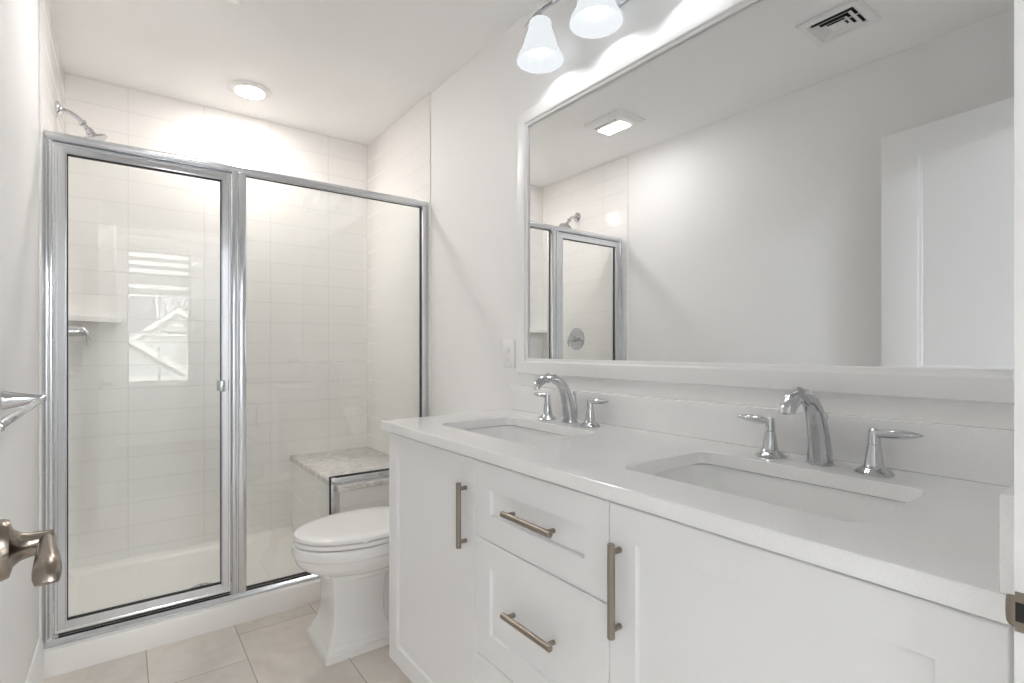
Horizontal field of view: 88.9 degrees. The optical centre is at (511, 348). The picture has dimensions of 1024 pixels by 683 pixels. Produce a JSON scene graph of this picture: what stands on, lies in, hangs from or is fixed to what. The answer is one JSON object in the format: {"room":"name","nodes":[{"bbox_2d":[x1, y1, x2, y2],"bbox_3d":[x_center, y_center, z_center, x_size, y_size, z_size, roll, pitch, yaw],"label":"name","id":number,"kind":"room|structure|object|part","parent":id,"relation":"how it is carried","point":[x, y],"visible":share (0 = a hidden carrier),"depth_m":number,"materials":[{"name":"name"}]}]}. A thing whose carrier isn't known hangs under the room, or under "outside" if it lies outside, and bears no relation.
{"room":"bathroom","nodes":[
{"label":"bathroom","id":0,"kind":"room"},
{"bbox_2d":[0,519,61,586],"bbox_3d":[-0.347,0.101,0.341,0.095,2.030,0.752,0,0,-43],"label":"door handle","id":1,"kind":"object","parent":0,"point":[16,546],"depth_m":0.56,"materials":[{"name":"brushed nickel"}]},
{"bbox_2d":[0,0,64,682],"bbox_3d":[-1.256,-0.092,1.225,0.108,2.440,3.253,0,0,-37],"label":"wall","id":2,"kind":"structure","parent":0,"point":[19,19],"depth_m":1.49,"materials":[{"name":"white paint"}]},
{"bbox_2d":[0,391,46,431],"bbox_3d":[-0.999,0.122,1.024,0.079,0.046,0.609,0,0,-37],"label":"towel bar","id":3,"kind":"object","parent":2,"relation":"attached to","point":[8,400],"visible":1,"depth_m":1.21,"materials":[{"name":"silver metal"}]},
{"bbox_3d":[-0.831,0.122,0.799,0.079,0.046,0.046,0,0,-37],"label":"post","id":4,"kind":"part","parent":3,"relation":"part of","materials":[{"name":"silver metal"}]},
{"bbox_3d":[-1.167,0.122,1.250,0.079,0.046,0.046,0,0,-37],"label":"post","id":5,"kind":"part","parent":3,"relation":"part of","materials":[{"name":"silver metal"}]},
{"bbox_2d":[26,638,43,682],"bbox_3d":[-0.922,1.053,0.866,0.013,0.150,2.237,0,0,-37],"label":"baseboard","id":6,"kind":"structure","parent":2,"relation":"attached to","point":[36,672],"depth_m":1.67,"materials":[{"name":"white paint"}]},
{"bbox_2d":[68,326,90,345],"bbox_3d":[-1.840,-0.072,2.192,0.112,0.166,0.166,0,0,-37],"label":"shower valve","id":7,"kind":"object","parent":2,"relation":"attached to","point":[72,330],"visible":0.43,"depth_m":2.19,"materials":[{"name":"silver metal"}]},
{"bbox_2d":[56,100,107,140],"bbox_3d":[-1.814,-0.946,2.203,0.168,0.154,0.101,0,0,-37],"label":"shower","id":8,"kind":"object","parent":2,"relation":"attached to","point":[90,133],"visible":0.84,"depth_m":2.19,"materials":[{"name":"silver metal"}]},
{"bbox_3d":[-1.838,-0.963,2.184,0.107,0.072,0.029,0,0,-37],"label":"arm","id":9,"kind":"part","parent":8,"relation":"part of","materials":[{"name":"silver metal"}]},
{"bbox_2d":[65,72,366,568],"bbox_3d":[-1.531,-0.123,2.920,1.480,2.378,0.008,0,0,-37],"label":"wall","id":10,"kind":"structure","parent":0,"point":[144,244],"depth_m":2.78,"materials":[{"name":"tile"}]},
{"bbox_2d":[68,315,120,322],"bbox_3d":[-1.972,-0.138,2.452,0.213,0.022,0.213,0,0,-37],"label":"corner shelf","id":11,"kind":"object","parent":10,"relation":"attached to","point":[71,318],"visible":0.8,"depth_m":2.44,"materials":[{"name":"white ceramic"}]},
{"bbox_2d":[43,601,411,682],"bbox_3d":[-0.584,1.178,1.653,1.696,0.100,3.372,0,0,-37],"label":"floor","id":12,"kind":"structure","parent":0,"point":[273,648],"depth_m":1.88,"materials":[{"name":"tile"}]},
{"bbox_2d":[44,526,320,678],"bbox_3d":[-1.268,1.082,2.568,1.495,0.092,0.869,0,0,-37],"label":"shower tray","id":13,"kind":"object","parent":12,"relation":"on","point":[103,585],"visible":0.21,"depth_m":2.31,"materials":[{"name":"white plastic"}]},
{"bbox_2d":[44,130,427,648],"bbox_3d":[-1.037,0.137,2.259,1.479,1.798,0.086,0,0,-37],"label":"shower door frame","id":14,"kind":"structure","parent":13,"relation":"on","point":[231,385],"depth_m":2.12,"materials":[{"name":"metal"}]},
{"bbox_3d":[-1.388,0.140,1.998,0.552,1.726,0.032,0,0,-37],"label":"swing door","id":15,"kind":"part","parent":14,"relation":"part of","materials":[{"name":"glass"}]},
{"bbox_3d":[-1.388,0.967,1.998,0.484,0.011,0.031,0,0,-37],"label":"rail","id":16,"kind":"part","parent":14,"relation":"part of","materials":[{"name":"metal"}]},
{"bbox_3d":[-1.178,0.152,2.118,0.022,0.046,0.028,0,0,-37],"label":"door pull","id":17,"kind":"part","parent":14,"relation":"part of","materials":[{"name":"silver metal"}]},
{"bbox_3d":[-1.040,-0.744,2.263,1.478,0.037,0.048,0,0,-37],"label":"header rail","id":18,"kind":"part","parent":14,"relation":"part of","materials":[{"name":"metal"}]},
{"bbox_3d":[-1.145,0.145,2.184,0.053,1.750,0.048,0,0,-37],"label":"post","id":19,"kind":"part","parent":14,"relation":"part of","materials":[{"name":"metal"}]},
{"bbox_2d":[290,447,388,531],"bbox_3d":[-0.865,0.859,2.871,0.470,0.456,0.866,0,0,-37],"label":"shower bench","id":20,"kind":"object","parent":13,"relation":"on","point":[311,472],"visible":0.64,"depth_m":2.76,"materials":[{"name":"tile"}]},
{"bbox_2d":[291,506,388,665],"bbox_3d":[-0.494,0.738,2.130,0.764,0.780,0.478,0,0,-37],"label":"toilet","id":21,"kind":"object","parent":12,"relation":"on","point":[348,550],"visible":0.56,"depth_m":1.93,"materials":[{"name":"white ceramic"}]},
{"bbox_3d":[-0.603,0.713,2.049,0.482,0.015,0.349,0,0,-37],"label":"seat","id":22,"kind":"part","parent":21,"relation":"part of","materials":[{"name":"white plastic"}]},
{"bbox_3d":[-0.602,0.694,2.049,0.482,0.033,0.348,0,0,-37],"label":"lid","id":23,"kind":"part","parent":21,"relation":"part of","materials":[{"name":"white plastic"}]},
{"bbox_2d":[389,432,1013,682],"bbox_3d":[0.256,0.700,1.292,0.577,0.854,1.548,0,0,-37],"label":"vanity cabinet","id":24,"kind":"object","parent":12,"relation":"on","point":[498,574],"visible":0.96,"depth_m":0.95,"materials":[{"name":"white paint"}]},
{"bbox_3d":[-0.246,0.660,1.549,0.020,0.755,0.535,0,0,-37],"label":"door","id":25,"kind":"part","parent":24,"relation":"part of","materials":[{"name":"white paint"}]},
{"bbox_3d":[-0.132,0.432,1.354,0.030,0.169,0.014,0,0,-37],"label":"handle","id":26,"kind":"part","parent":24,"relation":"part of","materials":[{"name":"silver metal"}]},
{"bbox_3d":[0.051,0.904,1.151,0.020,0.268,0.452,0,0,-37],"label":"drawer","id":27,"kind":"part","parent":24,"relation":"part of","materials":[{"name":"white paint"}]},
{"bbox_3d":[0.034,0.612,1.132,0.030,0.014,0.169,0,0,-37],"label":"handle","id":28,"kind":"part","parent":24,"relation":"part of","materials":[{"name":"silver metal"}]},
{"bbox_3d":[0.034,0.379,1.132,0.030,0.014,0.169,0,0,-37],"label":"handle","id":29,"kind":"part","parent":24,"relation":"part of","materials":[{"name":"silver metal"}]},
{"bbox_3d":[0.051,0.621,1.151,0.020,0.290,0.452,0,0,-37],"label":"drawer","id":30,"kind":"part","parent":24,"relation":"part of","materials":[{"name":"white paint"}]},
{"bbox_3d":[0.051,0.378,1.151,0.020,0.190,0.452,0,0,-37],"label":"drawer","id":31,"kind":"part","parent":24,"relation":"part of","materials":[{"name":"white paint"}]},
{"bbox_3d":[0.183,0.432,0.933,0.030,0.169,0.014,0,0,-37],"label":"handle","id":32,"kind":"part","parent":24,"relation":"part of","materials":[{"name":"silver metal"}]},
{"bbox_2d":[380,409,1009,624],"bbox_3d":[0.253,0.258,1.306,0.569,0.028,1.576,0,0,-37],"label":"countertop","id":33,"kind":"structure","parent":24,"relation":"on","point":[941,546],"depth_m":0.86,"materials":[{"name":"white stone"}]},
{"bbox_2d":[464,425,569,442],"bbox_3d":[0.007,0.357,1.604,0.334,0.162,0.483,0,0,-37],"label":"sink basin","id":34,"kind":"object","parent":33,"relation":"in","point":[512,433],"visible":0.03,"depth_m":1.81,"materials":[{"name":"white ceramic"}]},
{"bbox_2d":[532,373,608,426],"bbox_3d":[0.143,0.161,1.694,0.193,0.166,0.362,0,0,-37],"label":"faucet","id":35,"kind":"object","parent":33,"relation":"on","point":[569,413],"visible":1,"depth_m":1.70,"materials":[{"name":"silver metal"}]},
{"bbox_3d":[0.103,0.171,1.834,0.024,0.032,0.089,0,0,-37],"label":"lever","id":36,"kind":"part","parent":35,"relation":"part of","materials":[{"name":"silver metal"}]},
{"bbox_3d":[0.123,0.216,1.807,0.066,0.057,0.066,0,0,-37],"label":"handle","id":37,"kind":"part","parent":35,"relation":"part of","materials":[{"name":"silver metal"}]},
{"bbox_3d":[0.139,0.161,1.691,0.184,0.166,0.054,0,0,-37],"label":"spout","id":38,"kind":"part","parent":35,"relation":"part of","materials":[{"name":"silver metal"}]},
{"bbox_3d":[0.212,0.190,1.746,0.019,0.108,0.012,0,0,-37],"label":"lift rod","id":39,"kind":"part","parent":35,"relation":"part of","materials":[{"name":"silver metal"}]},
{"bbox_3d":[0.246,0.216,1.643,0.066,0.057,0.066,0,0,-37],"label":"handle","id":40,"kind":"part","parent":35,"relation":"part of","materials":[{"name":"silver metal"}]},
{"bbox_3d":[0.266,0.171,1.616,0.024,0.032,0.089,0,0,-37],"label":"lever","id":41,"kind":"part","parent":35,"relation":"part of","materials":[{"name":"silver metal"}]},
{"bbox_2d":[649,464,906,521],"bbox_3d":[0.470,0.357,0.984,0.334,0.162,0.483,0,0,-37],"label":"sink basin","id":42,"kind":"object","parent":33,"relation":"in","point":[843,505],"visible":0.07,"depth_m":1.09,"materials":[{"name":"white ceramic"}]},
{"bbox_2d":[737,387,923,476],"bbox_3d":[0.606,0.161,1.073,0.193,0.166,0.362,0,0,-37],"label":"faucet","id":43,"kind":"object","parent":33,"relation":"on","point":[819,447],"visible":1,"depth_m":1.08,"materials":[{"name":"silver metal"}]},
{"bbox_3d":[0.567,0.171,1.213,0.024,0.032,0.089,0,0,-37],"label":"lever","id":44,"kind":"part","parent":43,"relation":"part of","materials":[{"name":"silver metal"}]},
{"bbox_3d":[0.587,0.216,1.186,0.066,0.057,0.066,0,0,-37],"label":"handle","id":45,"kind":"part","parent":43,"relation":"part of","materials":[{"name":"silver metal"}]},
{"bbox_3d":[0.603,0.161,1.070,0.184,0.166,0.054,0,0,-37],"label":"spout","id":46,"kind":"part","parent":43,"relation":"part of","materials":[{"name":"silver metal"}]},
{"bbox_3d":[0.710,0.216,1.022,0.066,0.057,0.066,0,0,-37],"label":"handle","id":47,"kind":"part","parent":43,"relation":"part of","materials":[{"name":"silver metal"}]},
{"bbox_3d":[0.730,0.171,0.995,0.024,0.032,0.089,0,0,-37],"label":"lever","id":48,"kind":"part","parent":43,"relation":"part of","materials":[{"name":"silver metal"}]},
{"bbox_2d":[999,484,1013,594],"bbox_3d":[0.711,0.194,0.677,0.548,0.100,0.020,0,0,-37],"label":"side splash","id":49,"kind":"object","parent":33,"relation":"on","point":[1006,498],"visible":0.62,"depth_m":0.52,"materials":[{"name":"white stone"}]},
{"bbox_3d":[0.350,0.660,0.751,0.020,0.755,0.542,0,0,-37],"label":"door","id":50,"kind":"part","parent":24,"relation":"part of","materials":[{"name":"white paint"}]},
{"bbox_2d":[50,0,542,144],"bbox_3d":[-0.620,-1.362,1.700,1.696,0.100,3.253,0,0,-37],"label":"ceiling","id":51,"kind":"structure","parent":0,"point":[349,70],"depth_m":2.28,"materials":[{"name":"white paint"}]},
{"bbox_2d":[226,0,240,2],"bbox_3d":[-1.049,-1.300,1.800,0.237,0.024,0.270,0,0,-37],"label":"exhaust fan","id":52,"kind":"object","parent":51,"relation":"attached to","point":[232,1],"visible":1,"depth_m":1.95,"materials":[{"name":"white plastic"}]},
{"bbox_2d":[227,80,271,99],"bbox_3d":[-1.330,-1.303,2.646,0.203,0.018,0.203,0,0,-37],"label":"recessed light","id":53,"kind":"object","parent":51,"relation":"in","point":[251,90],"visible":1,"depth_m":2.62,"materials":[{"name":"white plastic"}]},
{"bbox_2d":[367,0,1013,454],"bbox_3d":[0.017,-0.092,2.175,0.108,2.440,3.253,0,0,-37],"label":"wall","id":54,"kind":"structure","parent":0,"point":[475,111],"depth_m":2.36,"materials":[{"name":"white paint"}]},
{"bbox_2d":[503,340,514,367],"bbox_3d":[-0.013,0.022,2.131,0.008,0.112,0.077,0,0,-37],"label":"wall outlet","id":55,"kind":"object","parent":54,"relation":"attached to","point":[508,345],"visible":1,"depth_m":2.12,"materials":[{"name":"white plastic"}]},
{"bbox_2d":[506,346,510,353],"bbox_3d":[-0.014,0.004,2.130,0.003,0.033,0.034,0,0,-37],"label":"receptacle","id":56,"kind":"object","parent":55,"relation":"attached to","point":[508,348],"depth_m":2.13,"materials":[{"name":"grey plastic"}]},
{"bbox_2d":[506,354,510,361],"bbox_3d":[-0.014,0.040,2.130,0.003,0.033,0.034,0,0,-37],"label":"receptacle","id":57,"kind":"object","parent":55,"relation":"attached to","point":[508,356],"depth_m":2.13,"materials":[{"name":"grey plastic"}]},
{"bbox_2d":[517,0,563,73],"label":"vanity light","id":58,"kind":"object","parent":54,"relation":"attached to","point":[540,52],"depth_m":1.80,"materials":[{"name":"white glass"}]},
{"bbox_3d":[0.098,-1.071,1.816,0.060,0.072,0.060,0,0,-37],"label":"bulb","id":59,"kind":"part","parent":58,"relation":"part of","materials":[{"name":"white glass"}]},
{"bbox_3d":[0.098,-1.070,1.816,0.163,0.140,0.163,0,0,-37],"label":"lamp shade","id":60,"kind":"part","parent":58,"relation":"part of","materials":[{"name":"white glass"}]},
{"bbox_3d":[0.290,-1.163,1.626,0.094,0.041,0.718,0,0,-37],"label":"arm","id":61,"kind":"part","parent":58,"relation":"part of","materials":[{"name":"silver metal"}]},
{"bbox_2d":[569,0,628,38],"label":"vanity light","id":62,"kind":"object","parent":54,"relation":"attached to","point":[590,19],"depth_m":1.64,"materials":[{"name":"white glass"}]},
{"bbox_3d":[0.258,-1.070,1.602,0.163,0.140,0.163,0,0,-37],"label":"lamp shade","id":63,"kind":"part","parent":62,"relation":"part of","materials":[{"name":"white glass"}]},
{"bbox_3d":[0.258,-1.071,1.602,0.060,0.072,0.060,0,0,-37],"label":"bulb","id":64,"kind":"part","parent":62,"relation":"part of","materials":[{"name":"white glass"}]},
{"bbox_2d":[511,384,1013,486],"bbox_3d":[0.473,0.194,1.470,0.020,0.100,1.576,0,0,-37],"label":"backsplash","id":65,"kind":"structure","parent":54,"relation":"attached to","point":[969,453],"depth_m":1.19,"materials":[{"name":"white stone"}]},
{"bbox_2d":[517,0,1013,404],"bbox_3d":[0.477,-0.411,1.465,0.021,1.020,1.503,0,0,-37],"label":"wall mirror","id":66,"kind":"object","parent":54,"relation":"attached to","point":[812,195],"visible":0.92,"depth_m":1.24,"materials":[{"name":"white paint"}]},
{"bbox_3d":[0.452,-0.092,0.397,5.600,2.440,0.119,0,0,-37],"label":"wall","id":67,"kind":"structure","parent":0,"visible":0},
{"bbox_2d":[1005,0,1023,682],"bbox_3d":[0.208,0.068,0.210,0.856,2.120,0.143,0,0,-37],"label":"door frame","id":68,"kind":"structure","parent":67,"relation":"attached to","point":[1014,604],"depth_m":0.47,"materials":[{"name":"white paint"}]},
{"bbox_3d":[0.467,0.238,0.460,0.005,0.036,0.049,0,0,-33],"label":"strike plate","id":69,"kind":"part","parent":68,"relation":"part of","materials":[{"name":"silver metal"}]}
]}

